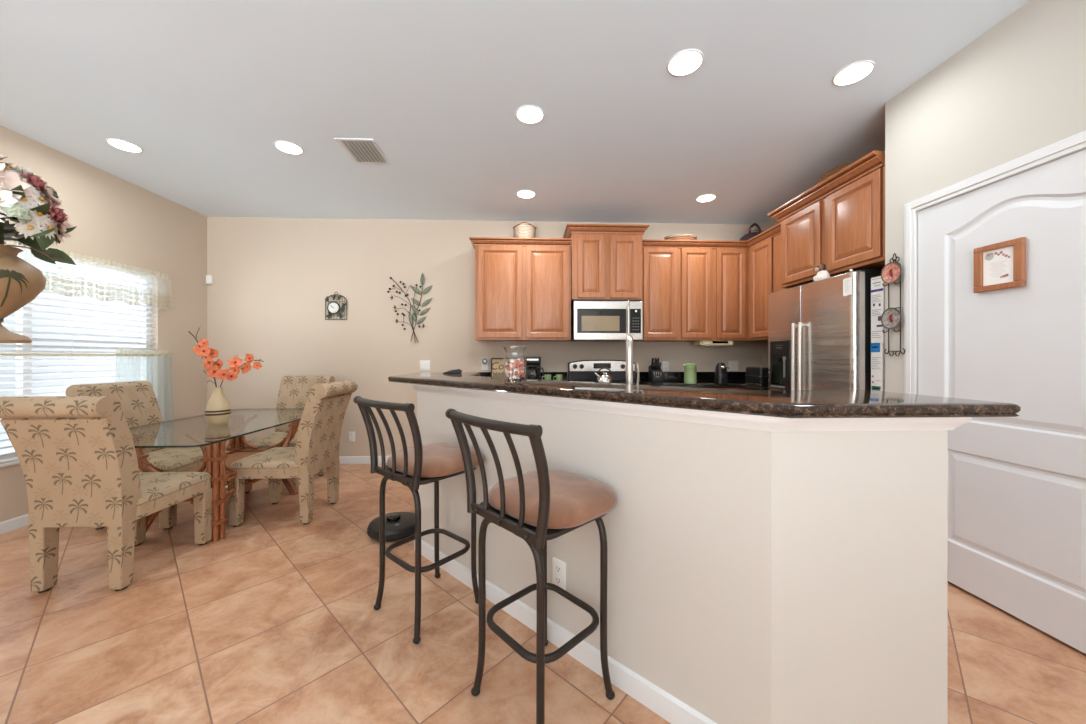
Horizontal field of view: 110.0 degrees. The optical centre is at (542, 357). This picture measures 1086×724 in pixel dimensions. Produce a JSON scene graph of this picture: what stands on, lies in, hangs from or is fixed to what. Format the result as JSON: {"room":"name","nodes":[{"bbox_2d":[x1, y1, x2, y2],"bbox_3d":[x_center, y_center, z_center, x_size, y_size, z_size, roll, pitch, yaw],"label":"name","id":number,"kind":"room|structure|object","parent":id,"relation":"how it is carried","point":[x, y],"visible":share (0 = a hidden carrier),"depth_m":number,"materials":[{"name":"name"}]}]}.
{"room":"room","nodes":[
{"label":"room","id":0,"kind":"room"},
{"bbox_2d":[0,125,206,521],"bbox_3d":[-3.617,-0.190,0.222,0.150,2.740,7.940,0,0,-2],"label":"wall","id":1,"kind":"structure","parent":0,"point":[116,219],"depth_m":3.48,"materials":[{"name":"beige paint"}]},
{"bbox_2d":[0,460,19,467],"bbox_3d":[-3.664,0.721,2.732,0.082,0.022,1.860,0,0,-2],"label":"trim","id":2,"kind":"structure","parent":1,"relation":"attached to","point":[14,462],"depth_m":2.58,"materials":[{"name":"white wood"}]},
{"bbox_2d":[0,513,28,534],"bbox_3d":[-3.539,1.140,0.325,0.014,0.080,7.740,0,0,-2],"label":"baseboard","id":3,"kind":"structure","parent":1,"relation":"attached to","point":[18,522],"depth_m":2.61,"materials":[{"name":"white wood"}]},
{"bbox_2d":[0,256,150,458],"bbox_3d":[-3.728,-0.045,2.729,0.045,1.510,1.800,0,0,-2],"label":"window","id":4,"kind":"structure","parent":1,"relation":"in","point":[29,391],"depth_m":2.74,"materials":[{"name":"white plastic"}]},
{"bbox_2d":[0,244,156,462],"bbox_3d":[-3.671,-0.045,2.732,0.052,1.505,1.792,0,0,-2],"label":"window blind","id":5,"kind":"object","parent":4,"relation":"attached to","point":[26,253],"visible":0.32,"depth_m":3.00,"materials":[{"name":"white plastic"}]},
{"bbox_2d":[0,353,169,355],"bbox_3d":[-3.619,-0.025,2.731,0.052,0.028,1.994,0,0,-2],"label":"curtain rod","id":6,"kind":"object","parent":1,"relation":"attached to","point":[29,354],"visible":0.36,"depth_m":2.87,"materials":[{"name":"beige plastic"}]},
{"bbox_2d":[115,349,173,421],"bbox_3d":[-3.626,0.303,3.469,0.047,0.753,0.560,0,0,-2],"label":"cafe curtain","id":7,"kind":"object","parent":6,"relation":"hanging from","point":[158,370],"visible":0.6,"depth_m":3.55,"materials":[{"name":"fabric"}]},
{"bbox_2d":[4,240,170,307],"bbox_3d":[-3.594,-0.637,2.728,0.062,0.349,1.987,0,0,-4],"label":"valance","id":8,"kind":"object","parent":1,"relation":"attached to","point":[74,255],"visible":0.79,"depth_m":3.14,"materials":[{"name":"fabric"}]},
{"bbox_2d":[207,217,761,455],"bbox_3d":[-0.576,-0.190,4.395,6.570,2.740,0.150,0,0,-2],"label":"wall","id":9,"kind":"structure","parent":0,"point":[273,278],"depth_m":4.26,"materials":[{"name":"beige paint"}]},
{"bbox_2d":[206,275,212,283],"bbox_3d":[-3.664,-0.860,4.175,0.060,0.100,0.036,0,0,-2],"label":"sensor","id":10,"kind":"object","parent":9,"relation":"attached to","point":[209,278],"visible":1,"depth_m":4.16,"materials":[{"name":"white plastic"}]},
{"bbox_2d":[325,292,346,319],"bbox_3d":[-2.306,-0.583,4.227,0.240,0.312,0.028,0,0,-2],"label":"wall clock","id":11,"kind":"object","parent":9,"relation":"attached to","point":[333,307],"visible":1,"depth_m":4.22,"materials":[{"name":"metal"}]},
{"bbox_2d":[349,431,354,441],"bbox_3d":[-2.139,0.880,4.250,0.070,0.115,0.011,0,0,-2],"label":"wall outlet","id":12,"kind":"object","parent":9,"relation":"attached to","point":[351,433],"visible":1,"depth_m":4.25,"materials":[{"name":"white plastic"}]},
{"bbox_2d":[339,456,389,463],"bbox_3d":[-2.251,1.140,4.244,2.910,0.080,0.014,0,0,-2],"label":"baseboard","id":13,"kind":"structure","parent":9,"relation":"attached to","point":[343,459],"depth_m":4.25,"materials":[{"name":"white wood"}]},
{"bbox_2d":[387,273,431,342],"bbox_3d":[-1.494,-0.566,4.260,0.499,0.788,0.023,0,0,-2],"label":"wall art","id":14,"kind":"object","parent":9,"relation":"attached to","point":[422,279],"visible":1,"depth_m":4.26,"materials":[{"name":"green metal"}]},
{"bbox_2d":[420,360,429,370],"bbox_3d":[-1.332,0.085,4.284,0.115,0.118,0.009,0,0,-2],"label":"light switch","id":15,"kind":"object","parent":9,"relation":"attached to","point":[424,364],"visible":1,"depth_m":4.28,"materials":[{"name":"white plastic"}]},
{"bbox_2d":[482,364,487,369],"bbox_3d":[-0.657,0.080,4.311,0.070,0.115,0.011,0,0,-2],"label":"wall outlet","id":16,"kind":"object","parent":9,"relation":"attached to","point":[484,367],"visible":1,"depth_m":4.31,"materials":[{"name":"white plastic"}]},
{"bbox_2d":[481,357,488,364],"bbox_3d":[-0.656,0.035,4.292,0.084,0.084,0.032,0,0,-2],"label":"night light","id":17,"kind":"object","parent":16,"relation":"attached to","point":[484,361],"visible":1,"depth_m":4.28,"materials":[{"name":"white plastic"}]},
{"bbox_2d":[469,237,571,340],"bbox_3d":[-0.242,-0.720,4.140,1.065,1.060,0.383,0,0,-2],"label":"upper cabinet","id":18,"kind":"object","parent":9,"relation":"attached to","point":[523,285],"visible":1,"depth_m":3.99,"materials":[{"name":"brown wood"}]},
{"bbox_2d":[513,222,535,237],"bbox_3d":[-0.201,-1.316,4.155,0.260,0.250,0.258,0,0,-2],"label":"basket","id":19,"kind":"object","parent":18,"relation":"on","point":[524,229],"visible":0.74,"depth_m":4.05,"materials":[{"name":"wicker"}]},
{"bbox_2d":[563,224,649,301],"bbox_3d":[0.670,-1.000,4.152,0.865,0.771,0.433,0,0,-2],"label":"upper cabinet","id":20,"kind":"object","parent":9,"relation":"attached to","point":[606,259],"visible":0.86,"depth_m":3.98,"materials":[{"name":"brown wood"}]},
{"bbox_2d":[570,299,642,341],"bbox_3d":[0.669,-0.395,4.131,0.720,0.430,0.476,0,0,-2],"label":"microwave","id":21,"kind":"object","parent":20,"relation":"attached to","point":[592,320],"visible":0.9,"depth_m":3.93,"materials":[{"name":"silver metal"}]},
{"bbox_2d":[663,361,668,370],"bbox_3d":[1.421,0.095,4.396,0.070,0.115,0.011,0,0,-2],"label":"wall outlet","id":22,"kind":"object","parent":9,"relation":"attached to","point":[665,363],"visible":1,"depth_m":4.39,"materials":[{"name":"white plastic"}]},
{"bbox_2d":[635,372,745,380],"bbox_3d":[1.823,0.210,3.901,1.511,0.100,1.027,0,0,-2],"label":"backsplash","id":23,"kind":"structure","parent":9,"relation":"attached to","point":[643,376],"depth_m":4.39,"materials":[{"name":"black stone"}]},
{"bbox_2d":[634,239,748,341],"bbox_3d":[1.635,-0.720,4.217,1.168,1.060,0.383,0,0,-2],"label":"upper cabinet","id":24,"kind":"object","parent":9,"relation":"attached to","point":[693,290],"visible":0.89,"depth_m":4.06,"materials":[{"name":"brown wood"}]},
{"bbox_2d":[664,234,696,239],"bbox_3d":[1.522,-1.274,4.196,0.368,0.168,0.223,0,0,-2],"label":"basket","id":25,"kind":"object","parent":24,"relation":"on","point":[676,236],"visible":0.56,"depth_m":4.11,"materials":[{"name":"wicker"}]},
{"bbox_2d":[693,340,732,345],"bbox_3d":[1.879,-0.162,4.216,0.360,0.054,0.229,0,0,-2],"label":"radio","id":26,"kind":"object","parent":24,"relation":"attached to","point":[704,342],"visible":0.98,"depth_m":4.11,"materials":[{"name":"beige plastic"}]},
{"bbox_2d":[728,361,737,370],"bbox_3d":[2.220,0.090,4.430,0.115,0.118,0.009,0,0,-2],"label":"light switch","id":27,"kind":"object","parent":9,"relation":"attached to","point":[733,365],"visible":1,"depth_m":4.43,"materials":[{"name":"white plastic"}]},
{"bbox_2d":[0,0,1029,224],"bbox_3d":[-0.413,-1.620,0.428,6.570,0.120,8.090,0,0,-2],"label":"ceiling","id":28,"kind":"structure","parent":0,"point":[206,89],"depth_m":2.28,"materials":[{"name":"paint"}]},
{"bbox_2d":[106,138,142,152],"bbox_3d":[-3.069,-1.557,2.789,0.186,0.006,0.186,0,0,-2],"label":"recessed light","id":29,"kind":"object","parent":28,"relation":"in","point":[124,145],"visible":1,"depth_m":2.78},
{"bbox_2d":[274,140,303,154],"bbox_3d":[-1.882,-1.557,2.816,0.186,0.006,0.186,0,0,-2],"label":"recessed light","id":30,"kind":"object","parent":28,"relation":"in","point":[288,147],"visible":1,"depth_m":2.81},
{"bbox_2d":[334,138,390,164],"bbox_3d":[-1.351,-1.551,2.872,0.270,0.018,0.350,0,0,-2],"label":"ceiling vent","id":31,"kind":"object","parent":28,"relation":"in","point":[362,151],"visible":1,"depth_m":2.85,"materials":[{"name":"white metal"}]},
{"bbox_2d":[516,190,535,198],"bbox_3d":[-0.161,-1.557,3.614,0.186,0.006,0.186,0,0,-2],"label":"recessed light","id":32,"kind":"object","parent":28,"relation":"in","point":[526,194],"visible":1,"depth_m":3.62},
{"bbox_2d":[516,105,544,123],"bbox_3d":[-0.083,-1.557,2.435,0.186,0.006,0.186,0,0,-2],"label":"recessed light","id":33,"kind":"object","parent":28,"relation":"in","point":[528,114],"visible":1,"depth_m":2.43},
{"bbox_2d":[667,49,703,76],"bbox_3d":[0.751,-1.557,2.010,0.186,0.006,0.186,0,0,-2],"label":"recessed light","id":34,"kind":"object","parent":28,"relation":"in","point":[684,62],"visible":1,"depth_m":2.00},
{"bbox_2d":[696,194,715,201],"bbox_3d":[1.589,-1.557,3.705,0.186,0.006,0.186,0,0,-2],"label":"recessed light","id":35,"kind":"object","parent":28,"relation":"in","point":[707,197],"visible":1,"depth_m":3.71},
{"bbox_2d":[832,60,875,85],"bbox_3d":[1.700,-1.557,2.083,0.186,0.006,0.186,0,0,-2],"label":"recessed light","id":36,"kind":"object","parent":28,"relation":"in","point":[855,72],"visible":1,"depth_m":2.08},
{"bbox_2d":[0,463,1085,723],"bbox_3d":[-0.413,1.240,0.428,6.570,0.120,8.090,0,0,-2],"label":"floor","id":37,"kind":"structure","parent":0,"point":[274,620],"depth_m":1.57,"materials":[{"name":"tile"}]},
{"bbox_2d":[0,396,211,592],"bbox_3d":[-2.350,0.681,2.104,0.482,0.997,0.691,0,0,-2],"label":"dining chair","id":38,"kind":"object","parent":37,"relation":"on","point":[77,456],"visible":1,"depth_m":1.90,"materials":[{"name":"fabric"}]},
{"bbox_2d":[65,381,202,529],"bbox_3d":[-2.905,0.681,2.823,0.691,0.997,0.482,0,0,-2],"label":"dining chair","id":39,"kind":"object","parent":37,"relation":"on","point":[139,403],"visible":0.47,"depth_m":2.81,"materials":[{"name":"fabric"}]},
{"bbox_2d":[129,408,303,541],"bbox_3d":[-2.389,0.834,2.844,0.950,0.708,1.560,0,0,-2],"label":"dining table","id":40,"kind":"object","parent":37,"relation":"on","point":[216,462],"visible":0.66,"depth_m":2.52,"materials":[{"name":"clear glass"}]},
{"bbox_2d":[204,387,230,425],"bbox_3d":[-2.329,0.344,2.722,0.144,0.270,0.144,0,0,-2],"label":"vase","id":41,"kind":"object","parent":40,"relation":"on","point":[217,411],"visible":1,"depth_m":2.68,"materials":[{"name":"beige ceramic"}]},
{"bbox_2d":[188,328,237,387],"bbox_3d":[-2.370,0.060,2.707,0.325,0.561,0.100,0,0,-2],"label":"orchid spray","id":42,"kind":"object","parent":41,"relation":"in","point":[213,369],"visible":0.98,"depth_m":2.70,"materials":[{"name":"orange plant"}]},
{"bbox_2d":[220,354,263,386],"bbox_3d":[-2.165,0.154,2.721,0.323,0.372,0.078,0,0,-2],"label":"orchid spray","id":43,"kind":"object","parent":41,"relation":"in","point":[235,362],"visible":0.99,"depth_m":2.71,"materials":[{"name":"orange plant"}]},
{"bbox_2d":[244,376,334,493],"bbox_3d":[-2.406,0.681,3.636,0.482,0.997,0.691,0,0,-2],"label":"dining chair","id":44,"kind":"object","parent":37,"relation":"on","point":[294,391],"visible":0.33,"depth_m":3.79,"materials":[{"name":"fabric"}]},
{"bbox_2d":[228,380,357,526],"bbox_3d":[-1.864,0.681,2.891,0.691,0.997,0.482,0,0,-2],"label":"dining chair","id":45,"kind":"object","parent":37,"relation":"on","point":[316,450],"visible":0.95,"depth_m":2.70,"materials":[{"name":"fabric"}]},
{"bbox_2d":[367,512,414,541],"bbox_3d":[-1.006,1.129,2.576,0.338,0.103,0.338,0,0,-32],"label":"robot vacuum","id":46,"kind":"object","parent":37,"relation":"on","point":[398,525],"visible":0.8,"depth_m":2.49,"materials":[{"name":"black plastic"}]},
{"bbox_2d":[353,396,484,643],"bbox_3d":[-0.555,0.678,1.794,0.465,1.003,0.513,0,0,40],"label":"bar stool","id":47,"kind":"object","parent":37,"relation":"on","point":[420,464],"visible":0.91,"depth_m":1.70,"materials":[{"name":"brown metal"}]},
{"bbox_2d":[445,408,617,723],"bbox_3d":[-0.013,0.678,1.315,0.513,1.003,0.465,0,0,-43],"label":"bar stool","id":48,"kind":"object","parent":37,"relation":"on","point":[539,506],"visible":1,"depth_m":1.23,"materials":[{"name":"brown metal"}]},
{"bbox_2d":[568,360,651,384],"bbox_3d":[0.677,0.586,3.995,0.763,1.129,0.712,0,0,-2],"label":"range","id":49,"kind":"object","parent":37,"relation":"on","point":[580,370],"visible":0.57,"depth_m":4.27,"materials":[{"name":"silver metal"}]},
{"bbox_2d":[594,367,612,382],"bbox_3d":[0.631,0.176,3.889,0.167,0.162,0.167,0,0,43],"label":"kettle","id":50,"kind":"object","parent":49,"relation":"on","point":[604,377],"visible":0.95,"depth_m":3.84,"materials":[{"name":"silver metal"}]},
{"bbox_2d":[579,381,651,384],"bbox_3d":[0.676,0.267,4.015,0.763,0.015,0.612,0,0,-2],"label":"cooktop","id":51,"kind":"object","parent":49,"relation":"in","point":[618,382],"depth_m":4.02,"materials":[{"name":"black glass"}]},
{"bbox_2d":[712,388,740,389],"bbox_3d":[1.811,0.740,4.106,1.500,0.880,0.620,0,0,-2],"label":"base cabinet","id":52,"kind":"object","parent":37,"relation":"on","point":[712,388],"visible":0.02,"depth_m":3.82,"materials":[{"name":"brown wood"}]},
{"bbox_2d":[635,372,767,389],"bbox_3d":[1.823,0.230,3.901,1.511,0.139,1.027,0,0,-2],"label":"countertop","id":53,"kind":"structure","parent":52,"relation":"on","point":[704,379],"depth_m":4.21,"materials":[{"name":"black stone"}]},
{"bbox_2d":[648,358,661,381],"bbox_3d":[1.230,0.129,4.160,0.110,0.260,0.149,0,0,-2],"label":"knife block","id":54,"kind":"object","parent":53,"relation":"on","point":[654,370],"visible":1,"depth_m":4.11,"materials":[{"name":"black plastic"}]},
{"bbox_2d":[684,361,696,383],"bbox_3d":[1.484,0.146,3.839,0.129,0.226,0.119,0,0,-2],"label":"canister","id":55,"kind":"object","parent":53,"relation":"on","point":[690,369],"visible":1,"depth_m":3.79,"materials":[{"name":"green ceramic"}]},
{"bbox_2d":[714,362,728,382],"bbox_3d":[1.841,0.153,3.924,0.115,0.213,0.120,0,0,-2],"label":"can opener","id":56,"kind":"object","parent":53,"relation":"on","point":[721,368],"visible":1,"depth_m":3.88,"materials":[{"name":"black plastic"}]},
{"bbox_2d":[745,367,767,385],"bbox_3d":[2.130,0.174,3.702,0.176,0.171,0.283,0,0,-2],"label":"toaster","id":57,"kind":"object","parent":53,"relation":"on","point":[754,375],"visible":0.71,"depth_m":3.63,"materials":[{"name":"black plastic"}]},
{"bbox_2d":[768,269,881,389],"bbox_3d":[2.278,0.287,2.928,0.647,1.746,0.880,0,0,-2],"label":"refrigerator","id":58,"kind":"object","parent":37,"relation":"on","point":[819,337],"visible":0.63,"depth_m":2.73,"materials":[{"name":"silver metal"}]},
{"bbox_2d":[813,264,829,280],"bbox_3d":[2.055,-0.630,2.803,0.114,0.128,0.100,0,0,8],"label":"dog figurine","id":59,"kind":"object","parent":58,"relation":"on","point":[822,274],"visible":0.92,"depth_m":2.78,"materials":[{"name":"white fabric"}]},
{"bbox_2d":[843,277,851,295],"bbox_3d":[2.017,-0.471,2.516,0.002,0.119,0.072,0,0,-2],"label":"paper note","id":60,"kind":"object","parent":58,"relation":"attached to","point":[847,282],"visible":1,"depth_m":2.52,"materials":[{"name":"white paper"}]},
{"bbox_2d":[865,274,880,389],"bbox_3d":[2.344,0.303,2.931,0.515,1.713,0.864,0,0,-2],"label":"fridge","id":61,"kind":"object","parent":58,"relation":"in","point":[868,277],"depth_m":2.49,"materials":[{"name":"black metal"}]},
{"bbox_3d":[-0.200,0.740,4.023,0.970,0.880,0.620,0,0,-2],"label":"base cabinet","id":62,"kind":"object","parent":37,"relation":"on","visible":0},
{"bbox_2d":[479,372,566,380],"bbox_3d":[-0.214,0.230,4.013,1.002,0.139,0.637,0,0,-2],"label":"countertop","id":63,"kind":"structure","parent":62,"relation":"on","point":[484,374],"depth_m":4.33,"materials":[{"name":"black stone"}]},
{"bbox_2d":[491,358,517,377],"bbox_3d":[-0.424,0.129,4.265,0.322,0.260,0.052,0,0,-2],"label":"coffee sign","id":64,"kind":"object","parent":63,"relation":"on","point":[496,363],"visible":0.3,"depth_m":4.26,"materials":[{"name":"beige wood"}]},
{"bbox_2d":[524,357,543,378],"bbox_3d":[-0.098,0.122,4.114,0.212,0.275,0.230,0,0,-2],"label":"coffee maker","id":65,"kind":"object","parent":63,"relation":"on","point":[533,366],"visible":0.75,"depth_m":4.02,"materials":[{"name":"black plastic"}]},
{"bbox_2d":[542,374,550,379],"bbox_3d":[0.043,0.217,4.010,0.089,0.085,0.072,0,0,30],"label":"mug","id":66,"kind":"object","parent":63,"relation":"on","point":[546,376],"visible":0.62,"depth_m":3.98,"materials":[{"name":"green ceramic"}]},
{"bbox_2d":[553,374,562,380],"bbox_3d":[0.163,0.217,4.015,0.089,0.085,0.072,0,0,30],"label":"mug","id":67,"kind":"object","parent":63,"relation":"on","point":[558,376],"visible":0.67,"depth_m":3.98,"materials":[{"name":"green ceramic"}]},
{"bbox_3d":[2.264,0.750,2.437,0.260,0.860,0.081,0,0,-2],"label":"carton","id":68,"kind":"object","parent":37,"relation":"on","visible":0},
{"bbox_2d":[871,343,884,390],"bbox_3d":[2.263,0.112,2.437,0.261,0.414,0.081,0,0,-2],"label":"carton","id":69,"kind":"object","parent":68,"relation":"on","point":[877,349],"visible":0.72,"depth_m":2.42,"materials":[{"name":"white paper"}]},
{"bbox_2d":[871,276,884,342],"bbox_3d":[2.264,-0.308,2.434,0.261,0.424,0.087,0,0,-2],"label":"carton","id":70,"kind":"object","parent":69,"relation":"on","point":[877,289],"visible":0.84,"depth_m":2.42,"materials":[{"name":"white paper"}]},
{"bbox_3d":[-1.672,0.567,1.080,0.100,1.225,0.100,0,0,-2],"label":"plant stand","id":71,"kind":"object","parent":37,"relation":"on","visible":0},
{"bbox_2d":[0,244,45,342],"bbox_3d":[-1.638,-0.187,1.102,0.243,0.282,0.242,0,0,-2],"label":"urn","id":72,"kind":"object","parent":71,"relation":"on","point":[21,282],"visible":1,"depth_m":1.11,"materials":[{"name":"ceramic"}]},
{"bbox_2d":[0,154,76,321],"bbox_3d":[-1.632,-0.357,1.100,0.366,0.498,0.372,0,0,-2],"label":"flower arrangement","id":73,"kind":"object","parent":72,"relation":"in","point":[26,199],"visible":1,"depth_m":1.13,"materials":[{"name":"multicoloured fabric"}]},
{"bbox_2d":[417,391,947,723],"bbox_3d":[0.043,0.670,1.977,0.650,1.020,2.832,0,0,-45],"label":"wall","id":74,"kind":"structure","parent":0,"point":[754,576],"depth_m":1.09,"materials":[{"name":"beige paint"}]},
{"bbox_2d":[552,557,565,589],"bbox_3d":[0.064,0.888,1.560,0.070,0.115,0.011,0,0,43],"label":"wall outlet","id":75,"kind":"object","parent":74,"relation":"attached to","point":[558,566],"visible":0.94,"depth_m":1.56,"materials":[{"name":"white plastic"}]},
{"bbox_2d":[555,564,561,572],"bbox_3d":[0.063,0.864,1.559,0.034,0.030,0.002,0,0,43],"label":"socket","id":76,"kind":"object","parent":75,"relation":"attached to","point":[558,567],"depth_m":1.56,"materials":[{"name":"white plastic"}]},
{"bbox_2d":[555,576,561,584],"bbox_3d":[0.063,0.912,1.559,0.034,0.030,0.002,0,0,43],"label":"socket","id":77,"kind":"object","parent":75,"relation":"attached to","point":[558,579],"depth_m":1.56,"materials":[{"name":"white plastic"}]},
{"bbox_2d":[414,539,716,723],"bbox_3d":[0.043,1.140,1.958,2.859,0.080,0.582,0,0,42],"label":"baseboard","id":78,"kind":"structure","parent":74,"relation":"attached to","point":[670,708],"depth_m":1.43,"materials":[{"name":"white wood"}]},
{"bbox_2d":[411,384,972,431],"bbox_3d":[0.043,0.179,1.945,2.900,0.046,0.616,0,0,42],"label":"trim","id":79,"kind":"structure","parent":74,"relation":"attached to","point":[746,421],"depth_m":1.10,"materials":[{"name":"white wood"}]},
{"bbox_2d":[388,372,1020,417],"bbox_3d":[0.051,0.138,2.034,3.171,0.036,0.844,0,0,45],"label":"countertop","id":80,"kind":"structure","parent":74,"relation":"on","point":[773,403],"depth_m":1.18,"materials":[{"name":"brown stone"}]},
{"bbox_2d":[443,369,461,372],"bbox_3d":[-0.728,0.104,3.052,0.152,0.032,0.060,0,0,-12],"label":"remote control","id":81,"kind":"object","parent":80,"relation":"on","point":[454,370],"visible":0.98,"depth_m":3.03,"materials":[{"name":"black plastic"}]},
{"bbox_2d":[503,345,526,382],"bbox_3d":[-0.135,0.030,1.826,0.114,0.180,0.114,0,0,31],"label":"glass jar","id":82,"kind":"object","parent":80,"relation":"on","point":[516,373],"visible":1,"depth_m":1.80,"materials":[{"name":"glass"}]},
{"bbox_2d":[626,335,638,384],"bbox_3d":[0.458,0.069,1.971,0.079,0.382,0.170,0,0,13],"label":"faucet","id":83,"kind":"object","parent":80,"relation":"on","point":[629,338],"visible":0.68,"depth_m":1.91,"materials":[{"name":"silver metal"}]},
{"bbox_2d":[762,218,779,366],"bbox_3d":[2.797,-0.190,0.485,0.150,2.740,7.940,0,0,-2],"label":"wall","id":84,"kind":"structure","parent":0,"point":[772,222],"depth_m":4.36,"materials":[{"name":"beige paint"}]},
{"bbox_2d":[735,223,788,341],"bbox_3d":[2.375,-0.720,3.975,0.403,1.060,0.928,0,0,-2],"label":"upper cabinet","id":85,"kind":"object","parent":84,"relation":"attached to","point":[764,248],"visible":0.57,"depth_m":3.84,"materials":[{"name":"brown wood"}]},
{"bbox_2d":[740,223,764,240],"bbox_3d":[2.358,-1.347,4.230,0.340,0.313,0.240,0,0,-2],"label":"basket","id":86,"kind":"object","parent":85,"relation":"on","point":[749,235],"visible":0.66,"depth_m":4.17,"materials":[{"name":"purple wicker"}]},
{"bbox_2d":[768,150,884,287],"bbox_3d":[2.340,-0.963,2.932,0.560,0.687,1.057,0,0,-2],"label":"upper cabinet","id":87,"kind":"object","parent":84,"relation":"attached to","point":[838,223],"visible":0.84,"depth_m":2.73,"materials":[{"name":"brown wood"}]},
{"bbox_2d":[815,163,851,184],"bbox_3d":[2.281,-1.351,2.956,0.248,0.250,0.432,0,0,-2],"label":"basket","id":88,"kind":"object","parent":87,"relation":"on","point":[832,171],"visible":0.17,"depth_m":2.89,"materials":[{"name":"wicker"}]},
{"bbox_2d":[885,0,1085,393],"bbox_3d":[2.491,-0.190,-0.578,0.550,2.740,5.840,0,0,-2],"label":"wall","id":89,"kind":"structure","parent":0,"point":[1018,89],"depth_m":1.83,"materials":[{"name":"beige paint"}]},
{"bbox_2d":[882,253,904,355],"bbox_3d":[2.067,-0.316,2.254,0.043,0.614,0.129,0,0,-2],"label":"plate rack","id":90,"kind":"object","parent":89,"relation":"attached to","point":[894,253],"visible":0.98,"depth_m":2.24,"materials":[{"name":"black metal"}]},
{"bbox_2d":[881,262,901,283],"bbox_3d":[2.071,-0.505,2.257,0.012,0.128,0.128,0,0,-2],"label":"decorative plate","id":91,"kind":"object","parent":90,"relation":"in","point":[891,272],"visible":1,"depth_m":2.26,"materials":[{"name":"ceramic"}]},
{"bbox_2d":[881,308,901,328],"bbox_3d":[2.071,-0.235,2.257,0.012,0.128,0.128,0,0,-2],"label":"decorative plate","id":92,"kind":"object","parent":90,"relation":"in","point":[891,317],"visible":1,"depth_m":2.26,"materials":[{"name":"ceramic"}]},
{"bbox_2d":[904,130,1085,393],"bbox_3d":[2.142,0.144,1.732,0.077,2.071,0.947,0,0,-2],"label":"trim","id":93,"kind":"structure","parent":89,"relation":"attached to","point":[1076,142],"depth_m":2.14,"materials":[{"name":"white wood"}]},
{"bbox_2d":[918,149,1085,653],"bbox_3d":[2.112,0.171,1.730,0.098,1.987,0.809,0,0,-2],"label":"door","id":94,"kind":"structure","parent":89,"relation":"in","point":[1017,485],"depth_m":1.70,"materials":[{"name":"white paint"}]},
{"bbox_2d":[973,237,1025,292],"bbox_3d":[2.113,-0.425,1.763,0.020,0.216,0.184,0,0,-2],"label":"framed picture","id":95,"kind":"object","parent":94,"relation":"attached to","point":[1001,265],"visible":1,"depth_m":1.75,"materials":[{"name":"brown wood"}]},
{"bbox_2d":[983,246,1012,285],"bbox_3d":[2.118,-0.425,1.763,0.007,0.168,0.124,0,0,-2],"label":"print","id":96,"kind":"object","parent":95,"relation":"attached to","point":[997,260],"depth_m":1.76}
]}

